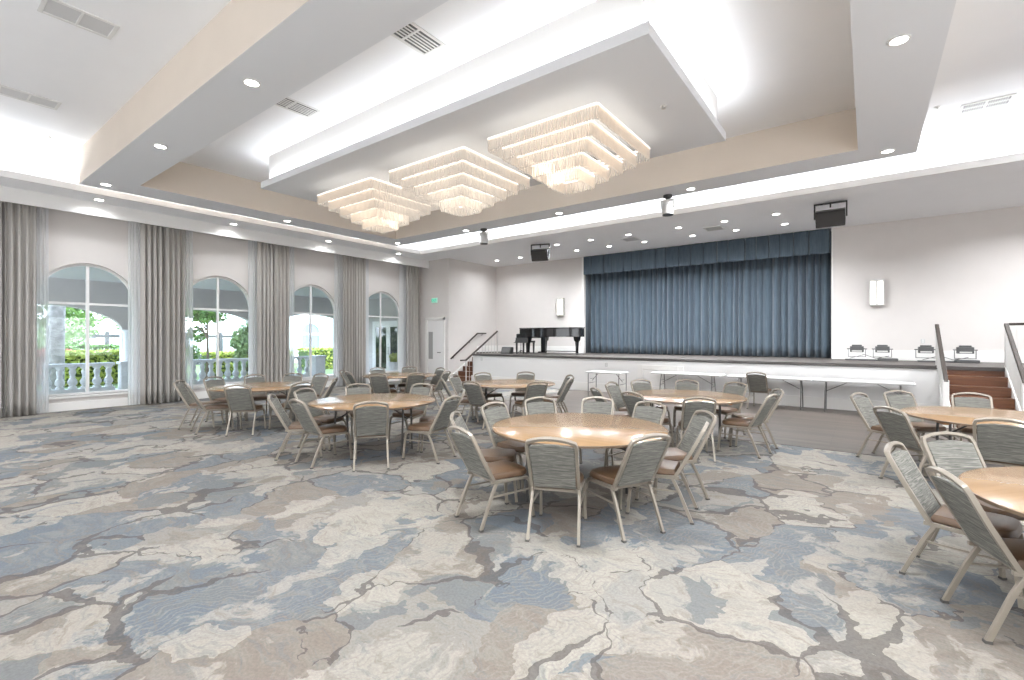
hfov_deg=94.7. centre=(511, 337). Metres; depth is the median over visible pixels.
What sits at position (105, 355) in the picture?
hedge
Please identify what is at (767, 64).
ceiling
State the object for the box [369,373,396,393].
banquet chair
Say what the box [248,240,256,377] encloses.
sheer curtain
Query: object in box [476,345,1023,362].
baseboard
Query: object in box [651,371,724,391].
folding table
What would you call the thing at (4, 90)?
ceiling vent
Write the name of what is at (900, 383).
folding table
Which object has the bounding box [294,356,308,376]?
balustrade
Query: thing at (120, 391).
window
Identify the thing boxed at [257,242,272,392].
drape
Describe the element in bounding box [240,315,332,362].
white wing
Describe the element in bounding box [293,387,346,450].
banquet chair
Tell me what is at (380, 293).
window
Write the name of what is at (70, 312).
tree
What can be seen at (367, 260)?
sheer curtain
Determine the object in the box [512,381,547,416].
banquet chair
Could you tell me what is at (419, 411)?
banquet chair
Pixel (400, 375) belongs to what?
round table
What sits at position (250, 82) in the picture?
recessed light
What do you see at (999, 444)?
banquet chair
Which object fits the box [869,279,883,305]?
wall sconce
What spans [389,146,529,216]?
chandelier
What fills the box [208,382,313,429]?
round table
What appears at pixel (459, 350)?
wall handrail
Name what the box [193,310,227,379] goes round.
tree
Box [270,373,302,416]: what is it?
banquet chair
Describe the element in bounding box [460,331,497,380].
stair railing
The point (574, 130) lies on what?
chandelier
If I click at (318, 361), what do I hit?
stone pedestal
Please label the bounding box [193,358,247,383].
balustrade
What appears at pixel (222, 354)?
hedge
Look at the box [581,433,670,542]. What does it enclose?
banquet chair
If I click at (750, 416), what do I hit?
banquet chair
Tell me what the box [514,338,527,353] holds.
music stand
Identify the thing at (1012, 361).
stair railing
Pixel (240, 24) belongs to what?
ceiling
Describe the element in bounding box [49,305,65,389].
palm tree
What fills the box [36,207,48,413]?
sheer curtain
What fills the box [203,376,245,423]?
banquet chair
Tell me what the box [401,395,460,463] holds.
banquet chair
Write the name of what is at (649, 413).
banquet chair
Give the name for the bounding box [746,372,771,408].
banquet chair
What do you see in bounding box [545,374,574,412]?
banquet chair
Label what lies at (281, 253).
drape
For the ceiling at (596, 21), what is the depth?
6.57 m
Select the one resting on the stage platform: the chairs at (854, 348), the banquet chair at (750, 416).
the chairs at (854, 348)
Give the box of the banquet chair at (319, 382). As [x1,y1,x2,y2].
[289,373,328,417]
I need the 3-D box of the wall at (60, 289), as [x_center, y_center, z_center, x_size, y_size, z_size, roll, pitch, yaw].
[-13.947,-1.375,15.843,0.350,6.250,20.500,0,0,37]
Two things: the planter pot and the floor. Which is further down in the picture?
the floor
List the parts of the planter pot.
pot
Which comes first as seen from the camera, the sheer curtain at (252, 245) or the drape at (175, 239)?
the drape at (175, 239)
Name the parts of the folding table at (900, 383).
leg, leg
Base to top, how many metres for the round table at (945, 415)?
0.757 m
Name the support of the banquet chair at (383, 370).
on the floor
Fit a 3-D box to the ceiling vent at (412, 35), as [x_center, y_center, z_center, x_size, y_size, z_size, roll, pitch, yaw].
[-1.347,-3.973,6.152,0.420,0.014,0.950,0,0,37]
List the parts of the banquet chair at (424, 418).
leg, seat, frame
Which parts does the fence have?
panel, post, panel, panel, post, panel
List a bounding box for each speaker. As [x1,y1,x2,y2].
[531,243,549,260]
[814,200,847,227]
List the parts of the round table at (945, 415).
leg, leg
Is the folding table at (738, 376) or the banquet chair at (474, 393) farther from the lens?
the folding table at (738, 376)
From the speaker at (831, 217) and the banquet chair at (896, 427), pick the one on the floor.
the banquet chair at (896, 427)
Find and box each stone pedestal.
[116,361,127,388]
[312,355,326,375]
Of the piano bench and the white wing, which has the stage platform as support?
the piano bench
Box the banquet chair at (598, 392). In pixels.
[590,387,629,416]
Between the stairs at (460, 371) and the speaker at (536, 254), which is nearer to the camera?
the speaker at (536, 254)
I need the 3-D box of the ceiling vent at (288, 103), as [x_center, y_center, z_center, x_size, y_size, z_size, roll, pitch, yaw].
[-3.786,-3.973,8.016,0.420,0.014,0.950,0,0,37]
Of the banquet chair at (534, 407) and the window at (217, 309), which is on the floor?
the banquet chair at (534, 407)
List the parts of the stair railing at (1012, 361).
post, handrail, post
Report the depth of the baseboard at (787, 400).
11.79 m
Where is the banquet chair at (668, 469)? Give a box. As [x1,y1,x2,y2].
[625,421,708,524]
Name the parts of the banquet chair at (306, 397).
leg, frame, backrest, seat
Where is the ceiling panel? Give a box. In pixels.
[261,21,725,215]
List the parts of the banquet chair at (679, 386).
leg, seat, backrest, frame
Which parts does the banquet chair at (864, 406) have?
frame, leg, backrest, seat frame, leg, seat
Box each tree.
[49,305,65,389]
[65,307,107,333]
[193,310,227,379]
[229,321,247,374]
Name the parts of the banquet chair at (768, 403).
leg, leg, seat, seat frame, leg, frame, backrest, leg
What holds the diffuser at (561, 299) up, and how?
attached to the wall sconce at (560, 302)
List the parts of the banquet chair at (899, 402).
frame, backrest, seat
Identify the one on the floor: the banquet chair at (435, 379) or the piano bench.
the banquet chair at (435, 379)
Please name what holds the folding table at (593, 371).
on the floor
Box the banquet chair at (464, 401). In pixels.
[440,378,478,422]
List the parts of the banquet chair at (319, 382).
backrest, frame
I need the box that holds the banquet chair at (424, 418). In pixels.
[417,389,464,451]
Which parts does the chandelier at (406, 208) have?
tier frame, ceiling plate, tier frame, tier frame, tier frame, tier frame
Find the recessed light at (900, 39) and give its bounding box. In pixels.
[887,34,911,46]
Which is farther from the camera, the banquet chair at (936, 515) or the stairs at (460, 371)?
the stairs at (460, 371)
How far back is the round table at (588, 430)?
4.85 m
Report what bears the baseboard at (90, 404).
attached to the wall at (74, 238)
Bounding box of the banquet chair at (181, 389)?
[173,380,224,429]
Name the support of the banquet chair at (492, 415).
on the floor
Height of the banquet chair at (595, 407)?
0.907 m
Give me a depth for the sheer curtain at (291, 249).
15.18 m
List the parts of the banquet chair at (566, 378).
seat, backrest, frame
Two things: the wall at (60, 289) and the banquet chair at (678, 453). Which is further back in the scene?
the wall at (60, 289)
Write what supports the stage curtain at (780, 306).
hanging from the wall at (962, 273)
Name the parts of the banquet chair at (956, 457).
leg, frame, backrest, seat, leg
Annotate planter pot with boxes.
[388,353,396,370]
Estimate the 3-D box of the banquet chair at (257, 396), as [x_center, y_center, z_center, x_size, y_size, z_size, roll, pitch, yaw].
[-5.484,1.247,10.140,0.456,0.907,0.735,0,0,-34]
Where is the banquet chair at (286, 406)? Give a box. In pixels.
[268,382,312,432]
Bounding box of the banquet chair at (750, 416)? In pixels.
[727,388,783,448]
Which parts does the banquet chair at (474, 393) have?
leg, backrest, frame, seat frame, seat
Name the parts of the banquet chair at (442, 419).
leg, leg, seat, seat frame, leg, frame, backrest, leg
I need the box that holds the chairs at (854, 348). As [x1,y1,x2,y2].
[845,345,897,360]
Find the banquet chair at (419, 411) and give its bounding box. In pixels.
[388,383,432,442]
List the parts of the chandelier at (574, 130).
stem, ceiling plate, tier frame, tier frame, tier frame, tier frame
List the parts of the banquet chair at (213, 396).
frame, backrest, seat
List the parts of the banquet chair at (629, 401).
backrest, frame, leg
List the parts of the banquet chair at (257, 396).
backrest, frame, seat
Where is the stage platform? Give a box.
[472,351,1023,405]
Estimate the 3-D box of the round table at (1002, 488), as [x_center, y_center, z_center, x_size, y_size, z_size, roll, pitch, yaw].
[3.657,1.319,2.540,1.830,0.757,1.830,0,0,-43]
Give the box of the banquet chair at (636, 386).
[630,379,670,432]
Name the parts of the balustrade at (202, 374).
rail, rail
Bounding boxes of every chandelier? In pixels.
[317,177,439,233]
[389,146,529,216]
[487,102,649,194]
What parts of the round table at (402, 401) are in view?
leg, leg, leg, leg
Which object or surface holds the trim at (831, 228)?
attached to the wall at (962, 273)
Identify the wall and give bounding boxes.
[2,201,398,406]
[49,277,332,360]
[369,298,396,371]
[419,258,495,379]
[496,206,1023,352]
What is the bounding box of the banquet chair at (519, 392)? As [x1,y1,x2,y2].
[509,371,534,413]
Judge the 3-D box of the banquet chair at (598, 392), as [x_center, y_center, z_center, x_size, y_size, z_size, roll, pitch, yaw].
[1.674,1.247,7.714,0.735,0.907,0.456,0,0,-13]
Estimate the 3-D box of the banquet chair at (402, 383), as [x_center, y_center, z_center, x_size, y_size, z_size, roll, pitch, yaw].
[-2.868,1.247,12.939,0.456,0.907,0.735,0,0,-1]
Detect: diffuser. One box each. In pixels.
[557,300,558,314]
[561,299,562,314]
[871,281,875,303]
[878,281,882,303]
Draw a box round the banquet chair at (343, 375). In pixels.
[339,370,368,387]
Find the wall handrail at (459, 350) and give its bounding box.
[450,333,485,358]
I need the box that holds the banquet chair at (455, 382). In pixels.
[448,374,476,418]
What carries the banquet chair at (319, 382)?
on the floor
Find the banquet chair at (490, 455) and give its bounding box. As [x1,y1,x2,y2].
[450,411,520,503]
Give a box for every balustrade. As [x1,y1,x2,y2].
[49,362,114,393]
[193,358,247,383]
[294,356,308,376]
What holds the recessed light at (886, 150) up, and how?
attached to the ceiling soffit
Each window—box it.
[49,264,127,399]
[193,276,247,388]
[294,285,333,380]
[369,292,398,373]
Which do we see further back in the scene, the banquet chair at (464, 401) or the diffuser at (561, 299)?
the diffuser at (561, 299)
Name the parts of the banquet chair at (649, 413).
leg, backrest, frame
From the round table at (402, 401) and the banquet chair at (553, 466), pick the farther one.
the round table at (402, 401)
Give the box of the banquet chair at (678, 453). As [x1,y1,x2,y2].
[639,410,716,499]
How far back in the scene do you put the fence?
32.78 m
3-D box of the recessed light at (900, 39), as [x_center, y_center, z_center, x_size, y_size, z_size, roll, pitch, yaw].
[4.220,-3.244,5.147,0.210,0.012,0.210,0,0,37]
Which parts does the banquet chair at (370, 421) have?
leg, seat, seat frame, backrest, frame, leg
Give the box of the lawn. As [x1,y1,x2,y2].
[65,363,332,388]
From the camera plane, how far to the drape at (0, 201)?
9.97 m
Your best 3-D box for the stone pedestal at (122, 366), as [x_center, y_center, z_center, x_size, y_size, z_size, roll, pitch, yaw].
[-13.148,1.275,16.180,0.460,0.950,0.560,0,0,37]
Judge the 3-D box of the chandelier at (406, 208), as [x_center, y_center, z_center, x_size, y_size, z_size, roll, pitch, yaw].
[-2.898,-2.822,10.390,1.895,0.896,1.895,0,0,37]
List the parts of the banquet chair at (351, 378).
frame, backrest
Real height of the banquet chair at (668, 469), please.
0.907 m
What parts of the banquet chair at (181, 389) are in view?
frame, leg, backrest, leg, seat, leg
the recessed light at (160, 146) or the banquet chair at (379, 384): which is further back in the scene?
the banquet chair at (379, 384)
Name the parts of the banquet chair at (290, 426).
frame, backrest, leg, leg, seat frame, seat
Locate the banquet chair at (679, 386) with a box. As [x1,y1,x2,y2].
[673,379,698,431]
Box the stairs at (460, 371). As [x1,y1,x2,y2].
[451,356,472,380]
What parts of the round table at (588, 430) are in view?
leg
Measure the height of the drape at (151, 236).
4.828 m
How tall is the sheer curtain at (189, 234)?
4.818 m
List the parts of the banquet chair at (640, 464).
leg, seat, leg, seat frame, leg, frame, backrest, leg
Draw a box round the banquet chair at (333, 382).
[295,378,337,420]
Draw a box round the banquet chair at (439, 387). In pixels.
[427,370,450,408]
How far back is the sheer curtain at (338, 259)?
16.50 m
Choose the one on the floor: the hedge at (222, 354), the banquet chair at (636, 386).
the banquet chair at (636, 386)
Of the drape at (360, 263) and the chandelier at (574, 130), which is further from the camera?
the drape at (360, 263)
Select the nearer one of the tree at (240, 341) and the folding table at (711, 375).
the folding table at (711, 375)
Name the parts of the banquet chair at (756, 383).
backrest, frame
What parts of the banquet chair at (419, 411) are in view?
leg, seat, seat frame, backrest, frame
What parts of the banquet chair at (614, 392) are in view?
backrest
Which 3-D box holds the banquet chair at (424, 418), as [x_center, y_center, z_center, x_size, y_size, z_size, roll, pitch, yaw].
[-1.094,1.247,7.297,0.735,0.907,0.456,0,0,-10]
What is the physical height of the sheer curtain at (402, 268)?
4.818 m
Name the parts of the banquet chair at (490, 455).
frame, backrest, seat, leg, leg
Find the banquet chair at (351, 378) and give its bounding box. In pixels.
[345,371,372,393]
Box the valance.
[584,228,830,274]
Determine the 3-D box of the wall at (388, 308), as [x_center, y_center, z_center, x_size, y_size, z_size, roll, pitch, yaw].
[-5.580,-0.075,22.245,5.300,3.650,0.200,0,0,37]
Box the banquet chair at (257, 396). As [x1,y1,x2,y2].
[243,374,269,420]
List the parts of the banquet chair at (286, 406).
leg, frame, backrest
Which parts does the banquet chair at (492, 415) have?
frame, backrest, seat, leg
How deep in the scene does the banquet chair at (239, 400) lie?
8.22 m
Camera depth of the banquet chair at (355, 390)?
8.21 m
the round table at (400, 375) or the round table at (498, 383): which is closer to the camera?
the round table at (498, 383)
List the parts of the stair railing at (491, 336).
post, handrail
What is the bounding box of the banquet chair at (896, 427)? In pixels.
[873,406,928,478]
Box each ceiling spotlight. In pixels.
[479,228,487,244]
[661,194,674,216]
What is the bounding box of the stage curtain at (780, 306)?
[586,253,830,357]
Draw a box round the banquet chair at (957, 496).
[925,466,1023,644]
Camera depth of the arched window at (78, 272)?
15.60 m
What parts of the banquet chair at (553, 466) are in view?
leg, leg, backrest, frame, seat frame, seat, leg, leg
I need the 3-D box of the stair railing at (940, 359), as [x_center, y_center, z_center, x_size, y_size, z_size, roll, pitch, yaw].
[8.664,0.702,9.528,0.085,1.997,1.552,0,0,37]
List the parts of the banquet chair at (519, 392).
seat, backrest, frame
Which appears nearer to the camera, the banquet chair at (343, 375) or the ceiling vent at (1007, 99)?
the ceiling vent at (1007, 99)
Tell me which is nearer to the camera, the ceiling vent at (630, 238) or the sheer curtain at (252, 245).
the sheer curtain at (252, 245)
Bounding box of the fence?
[73,331,235,364]
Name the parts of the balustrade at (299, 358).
rail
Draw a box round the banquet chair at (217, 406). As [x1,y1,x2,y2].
[184,383,234,434]
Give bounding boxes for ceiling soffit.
[80,0,955,245]
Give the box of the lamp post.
[84,310,89,348]
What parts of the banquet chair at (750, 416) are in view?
leg, seat, leg, backrest, frame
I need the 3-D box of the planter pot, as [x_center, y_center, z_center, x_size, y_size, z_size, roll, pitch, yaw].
[-5.067,1.182,20.483,0.580,1.136,0.584,0,0,37]
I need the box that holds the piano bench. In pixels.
[516,341,534,353]
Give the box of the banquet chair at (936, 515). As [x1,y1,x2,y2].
[884,441,1023,611]
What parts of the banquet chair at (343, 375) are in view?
frame, backrest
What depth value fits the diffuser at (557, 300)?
19.02 m
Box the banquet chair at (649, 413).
[604,401,665,487]
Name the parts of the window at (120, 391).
sill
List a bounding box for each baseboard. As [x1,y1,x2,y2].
[2,379,448,416]
[471,375,937,411]
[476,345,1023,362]
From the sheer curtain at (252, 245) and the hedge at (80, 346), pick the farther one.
the hedge at (80, 346)
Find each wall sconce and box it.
[556,298,564,315]
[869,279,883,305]
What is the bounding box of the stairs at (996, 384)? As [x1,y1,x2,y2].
[940,367,1021,427]
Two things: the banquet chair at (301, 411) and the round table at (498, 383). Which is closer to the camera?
the banquet chair at (301, 411)
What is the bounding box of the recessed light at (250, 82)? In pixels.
[242,78,260,87]
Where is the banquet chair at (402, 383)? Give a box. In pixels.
[397,366,417,392]
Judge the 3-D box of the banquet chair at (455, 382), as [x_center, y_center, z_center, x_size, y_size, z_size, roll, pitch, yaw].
[-0.987,1.247,10.270,0.735,0.907,0.456,0,0,23]
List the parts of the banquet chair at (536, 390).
seat, frame, backrest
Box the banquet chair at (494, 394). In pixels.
[474,372,504,407]
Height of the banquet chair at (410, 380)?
0.907 m
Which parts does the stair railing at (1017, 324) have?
handrail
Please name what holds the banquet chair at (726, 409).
on the floor
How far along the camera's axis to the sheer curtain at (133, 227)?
11.91 m
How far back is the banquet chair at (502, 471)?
4.35 m
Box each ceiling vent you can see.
[0,84,61,109]
[37,0,120,39]
[275,97,321,117]
[391,22,445,55]
[621,237,640,241]
[703,226,724,230]
[957,93,1016,114]
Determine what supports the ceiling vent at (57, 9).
in the ceiling at (767, 64)
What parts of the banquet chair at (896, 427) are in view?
leg, backrest, frame, seat frame, leg, leg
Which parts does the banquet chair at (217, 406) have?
backrest, frame, leg, leg, seat frame, seat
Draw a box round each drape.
[0,201,1,417]
[5,202,35,416]
[140,223,162,404]
[164,227,185,402]
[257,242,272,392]
[274,244,288,391]
[343,255,354,385]
[355,257,365,383]
[406,265,418,371]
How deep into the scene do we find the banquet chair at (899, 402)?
7.03 m
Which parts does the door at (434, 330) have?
vision panel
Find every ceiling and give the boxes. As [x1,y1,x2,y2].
[0,0,1023,181]
[0,161,1023,266]
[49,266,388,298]
[79,0,857,238]
[269,0,716,177]
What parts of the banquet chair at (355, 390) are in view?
leg, frame, backrest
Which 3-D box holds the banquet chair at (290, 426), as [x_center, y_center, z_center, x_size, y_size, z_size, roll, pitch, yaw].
[-3.108,1.247,6.820,0.735,0.907,0.456,0,0,-16]
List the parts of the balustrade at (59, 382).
rail, rail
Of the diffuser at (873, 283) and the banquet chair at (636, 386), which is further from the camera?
the diffuser at (873, 283)
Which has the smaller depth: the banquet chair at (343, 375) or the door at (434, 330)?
the banquet chair at (343, 375)
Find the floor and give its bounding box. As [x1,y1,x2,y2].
[0,379,1023,679]
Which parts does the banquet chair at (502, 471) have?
leg, backrest, frame, leg, seat frame, leg, seat, leg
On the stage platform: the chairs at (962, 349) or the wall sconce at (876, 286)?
the chairs at (962, 349)
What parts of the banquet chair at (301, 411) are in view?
leg, backrest, frame, leg, seat frame, seat, leg, leg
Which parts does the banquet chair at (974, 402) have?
seat frame, seat, backrest, frame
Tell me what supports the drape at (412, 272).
hanging from the ceiling at (1000, 186)
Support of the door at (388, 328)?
in the wall at (388, 308)
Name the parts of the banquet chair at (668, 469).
leg, leg, seat, seat frame, leg, leg, backrest, frame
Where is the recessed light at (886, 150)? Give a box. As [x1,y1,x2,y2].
[880,149,894,153]
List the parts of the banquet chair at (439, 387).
frame, backrest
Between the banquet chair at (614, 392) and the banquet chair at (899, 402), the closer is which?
the banquet chair at (899, 402)
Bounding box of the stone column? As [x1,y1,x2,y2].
[121,330,127,361]
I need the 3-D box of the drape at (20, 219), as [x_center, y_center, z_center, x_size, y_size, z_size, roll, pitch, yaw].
[-10.633,-0.726,10.222,0.129,4.828,0.479,0,0,37]
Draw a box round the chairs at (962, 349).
[914,345,979,362]
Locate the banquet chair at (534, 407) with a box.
[524,396,556,466]
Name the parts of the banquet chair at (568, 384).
seat, backrest, frame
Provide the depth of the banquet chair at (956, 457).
3.91 m
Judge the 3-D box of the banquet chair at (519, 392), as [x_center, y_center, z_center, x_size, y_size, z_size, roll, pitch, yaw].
[0.245,1.241,10.837,0.456,0.907,0.735,0,0,15]
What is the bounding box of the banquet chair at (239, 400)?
[224,384,266,436]
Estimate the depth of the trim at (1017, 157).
11.02 m
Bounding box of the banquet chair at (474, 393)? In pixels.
[462,380,500,429]
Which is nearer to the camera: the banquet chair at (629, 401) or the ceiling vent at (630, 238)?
the banquet chair at (629, 401)
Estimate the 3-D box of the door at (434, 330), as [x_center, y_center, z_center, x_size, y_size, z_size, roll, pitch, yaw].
[-3.113,0.440,19.089,1.100,2.520,0.128,0,0,37]
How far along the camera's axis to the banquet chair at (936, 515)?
3.36 m
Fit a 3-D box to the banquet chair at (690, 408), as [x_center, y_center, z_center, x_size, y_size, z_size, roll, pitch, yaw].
[2.614,1.247,6.723,0.456,0.907,0.735,0,0,12]
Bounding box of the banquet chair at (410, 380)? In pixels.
[399,372,424,393]
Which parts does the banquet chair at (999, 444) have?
frame, seat, seat frame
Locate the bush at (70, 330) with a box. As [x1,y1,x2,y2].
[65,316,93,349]
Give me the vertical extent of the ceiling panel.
0.140 m
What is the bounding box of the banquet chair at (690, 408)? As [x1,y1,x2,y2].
[676,397,716,462]
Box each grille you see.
[501,348,509,352]
[531,251,547,260]
[816,211,843,227]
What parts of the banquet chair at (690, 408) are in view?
leg, backrest, frame, leg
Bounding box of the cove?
[0,125,1023,250]
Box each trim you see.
[0,152,1023,254]
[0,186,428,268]
[582,228,832,349]
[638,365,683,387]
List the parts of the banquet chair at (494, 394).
backrest, frame, seat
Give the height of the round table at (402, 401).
0.757 m
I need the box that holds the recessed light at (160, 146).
[153,144,167,148]
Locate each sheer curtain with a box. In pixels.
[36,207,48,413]
[128,221,139,404]
[185,230,192,389]
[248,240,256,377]
[289,247,293,375]
[334,254,342,386]
[366,259,368,383]
[399,264,405,380]
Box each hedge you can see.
[65,343,118,350]
[65,348,118,386]
[198,351,294,375]
[296,347,332,369]
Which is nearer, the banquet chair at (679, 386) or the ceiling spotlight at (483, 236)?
the banquet chair at (679, 386)
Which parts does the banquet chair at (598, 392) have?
backrest, frame, seat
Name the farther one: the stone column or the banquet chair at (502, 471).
the stone column
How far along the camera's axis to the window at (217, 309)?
13.67 m
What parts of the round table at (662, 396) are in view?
leg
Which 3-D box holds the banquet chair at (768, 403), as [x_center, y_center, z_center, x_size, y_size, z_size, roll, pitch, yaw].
[3.489,1.247,6.976,0.456,0.907,0.735,0,0,-42]
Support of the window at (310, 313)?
attached to the wall at (74, 238)
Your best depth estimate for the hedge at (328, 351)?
27.89 m
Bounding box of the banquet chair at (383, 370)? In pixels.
[370,367,396,391]
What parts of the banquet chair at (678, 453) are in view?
leg, seat, backrest, frame, leg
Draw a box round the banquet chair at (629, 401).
[621,391,673,446]
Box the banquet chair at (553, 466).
[525,437,587,547]
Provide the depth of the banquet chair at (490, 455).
4.98 m
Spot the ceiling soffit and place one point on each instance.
(894, 85)
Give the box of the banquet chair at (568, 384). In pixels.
[543,378,573,412]
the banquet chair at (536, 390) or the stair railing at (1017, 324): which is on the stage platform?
the stair railing at (1017, 324)
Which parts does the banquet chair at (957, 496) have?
leg, backrest, frame, seat frame, leg, seat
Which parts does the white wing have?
pane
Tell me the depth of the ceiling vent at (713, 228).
13.60 m
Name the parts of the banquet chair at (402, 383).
backrest, frame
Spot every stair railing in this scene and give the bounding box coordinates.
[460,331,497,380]
[935,324,948,427]
[1004,323,1023,410]
[1009,323,1023,349]
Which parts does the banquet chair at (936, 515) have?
frame, backrest, leg, leg, seat frame, seat, leg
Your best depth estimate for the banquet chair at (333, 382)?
9.35 m
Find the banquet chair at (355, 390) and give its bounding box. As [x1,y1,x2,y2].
[345,383,379,443]
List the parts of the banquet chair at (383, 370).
backrest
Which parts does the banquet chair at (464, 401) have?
backrest, frame, seat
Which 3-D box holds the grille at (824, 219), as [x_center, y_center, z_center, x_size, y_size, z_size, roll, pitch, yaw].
[7.340,-2.729,10.895,0.540,0.285,0.160,0,0,37]
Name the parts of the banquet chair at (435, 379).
backrest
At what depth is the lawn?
25.31 m
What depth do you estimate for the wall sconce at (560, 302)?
18.95 m
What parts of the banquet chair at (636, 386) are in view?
frame, backrest, seat, leg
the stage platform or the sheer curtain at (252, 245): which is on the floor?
the stage platform
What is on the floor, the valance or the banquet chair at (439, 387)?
the banquet chair at (439, 387)
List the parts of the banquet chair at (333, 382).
backrest, frame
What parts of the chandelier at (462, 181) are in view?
tier frame, tier frame, tier frame, tier frame, tier frame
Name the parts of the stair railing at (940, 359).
handrail, post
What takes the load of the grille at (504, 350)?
attached to the stage monitor
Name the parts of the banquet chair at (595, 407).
leg, backrest, frame, leg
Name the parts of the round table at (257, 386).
leg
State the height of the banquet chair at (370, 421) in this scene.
0.907 m
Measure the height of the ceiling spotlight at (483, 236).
0.460 m
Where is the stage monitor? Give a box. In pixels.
[500,347,512,353]
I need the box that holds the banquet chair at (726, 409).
[715,382,747,438]
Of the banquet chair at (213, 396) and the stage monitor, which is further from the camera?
the stage monitor
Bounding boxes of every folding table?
[586,370,628,396]
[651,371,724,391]
[727,374,813,409]
[813,378,915,411]
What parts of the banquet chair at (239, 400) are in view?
leg, backrest, frame, leg, seat frame, seat, leg, leg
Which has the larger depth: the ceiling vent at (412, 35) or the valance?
the valance
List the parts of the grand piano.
leg, lid, leg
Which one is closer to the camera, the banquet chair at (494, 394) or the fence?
the banquet chair at (494, 394)
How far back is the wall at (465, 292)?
19.46 m
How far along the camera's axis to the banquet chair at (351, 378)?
11.22 m
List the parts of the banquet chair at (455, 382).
frame, backrest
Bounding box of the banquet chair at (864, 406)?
[850,392,922,459]
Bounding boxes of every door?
[372,321,396,370]
[425,317,444,378]
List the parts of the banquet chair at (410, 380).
backrest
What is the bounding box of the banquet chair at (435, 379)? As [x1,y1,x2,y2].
[423,367,444,401]
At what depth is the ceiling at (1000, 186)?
12.18 m
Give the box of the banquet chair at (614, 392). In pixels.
[605,381,626,410]
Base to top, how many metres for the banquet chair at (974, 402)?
0.907 m
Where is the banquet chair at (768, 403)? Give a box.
[716,394,778,458]
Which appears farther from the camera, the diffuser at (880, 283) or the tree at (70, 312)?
the tree at (70, 312)
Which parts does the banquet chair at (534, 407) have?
frame, backrest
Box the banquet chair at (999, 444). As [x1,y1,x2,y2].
[973,417,1023,466]
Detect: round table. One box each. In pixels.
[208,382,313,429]
[308,393,434,454]
[362,372,435,379]
[467,379,554,408]
[492,413,668,506]
[627,389,746,447]
[900,406,1023,439]
[958,467,1023,516]
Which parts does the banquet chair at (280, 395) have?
seat, frame, backrest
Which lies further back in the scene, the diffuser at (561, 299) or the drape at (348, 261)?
the diffuser at (561, 299)
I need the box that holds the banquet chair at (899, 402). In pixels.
[883,390,948,461]
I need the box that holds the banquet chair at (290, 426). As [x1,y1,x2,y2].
[267,393,325,460]
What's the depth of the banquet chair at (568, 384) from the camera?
9.35 m
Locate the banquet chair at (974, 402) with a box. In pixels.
[951,392,1006,466]
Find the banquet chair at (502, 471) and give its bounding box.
[447,425,535,532]
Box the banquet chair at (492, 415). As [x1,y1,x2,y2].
[480,401,529,488]
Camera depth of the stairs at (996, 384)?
9.41 m
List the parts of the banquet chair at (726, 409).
leg, seat, backrest, frame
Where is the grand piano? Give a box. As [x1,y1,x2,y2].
[516,327,584,354]
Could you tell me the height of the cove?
0.980 m
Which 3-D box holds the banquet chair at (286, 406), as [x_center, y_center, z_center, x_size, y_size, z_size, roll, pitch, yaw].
[-4.099,1.247,8.765,0.735,0.907,0.456,0,0,32]
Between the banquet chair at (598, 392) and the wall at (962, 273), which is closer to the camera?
the banquet chair at (598, 392)
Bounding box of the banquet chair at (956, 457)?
[920,431,1023,579]
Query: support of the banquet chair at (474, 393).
on the floor
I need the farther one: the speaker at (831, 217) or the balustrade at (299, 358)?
the balustrade at (299, 358)
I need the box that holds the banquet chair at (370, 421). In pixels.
[352,401,389,471]
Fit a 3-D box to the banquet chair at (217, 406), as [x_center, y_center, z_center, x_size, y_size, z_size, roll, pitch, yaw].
[-5.541,1.247,8.627,0.735,0.907,0.456,0,0,-43]
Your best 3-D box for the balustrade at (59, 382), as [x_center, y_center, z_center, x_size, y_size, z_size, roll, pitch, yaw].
[-14.645,1.285,14.428,0.260,0.930,3.900,0,0,37]
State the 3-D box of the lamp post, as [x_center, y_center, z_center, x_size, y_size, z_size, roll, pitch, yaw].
[-17.637,0.150,19.628,0.360,3.500,0.360,0,0,37]
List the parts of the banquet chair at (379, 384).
backrest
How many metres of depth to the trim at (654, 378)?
13.77 m
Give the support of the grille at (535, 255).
attached to the speaker at (536, 254)
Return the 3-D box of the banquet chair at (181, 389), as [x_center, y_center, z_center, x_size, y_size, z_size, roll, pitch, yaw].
[-5.998,1.247,9.033,0.735,0.907,0.456,0,0,-11]
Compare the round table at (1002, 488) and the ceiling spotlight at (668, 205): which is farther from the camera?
the ceiling spotlight at (668, 205)
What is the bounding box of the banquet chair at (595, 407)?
[579,396,613,465]
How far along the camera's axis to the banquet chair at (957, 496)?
2.75 m
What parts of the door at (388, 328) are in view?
pane, pane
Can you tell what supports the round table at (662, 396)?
on the floor
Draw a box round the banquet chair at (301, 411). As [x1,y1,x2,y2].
[288,398,352,468]

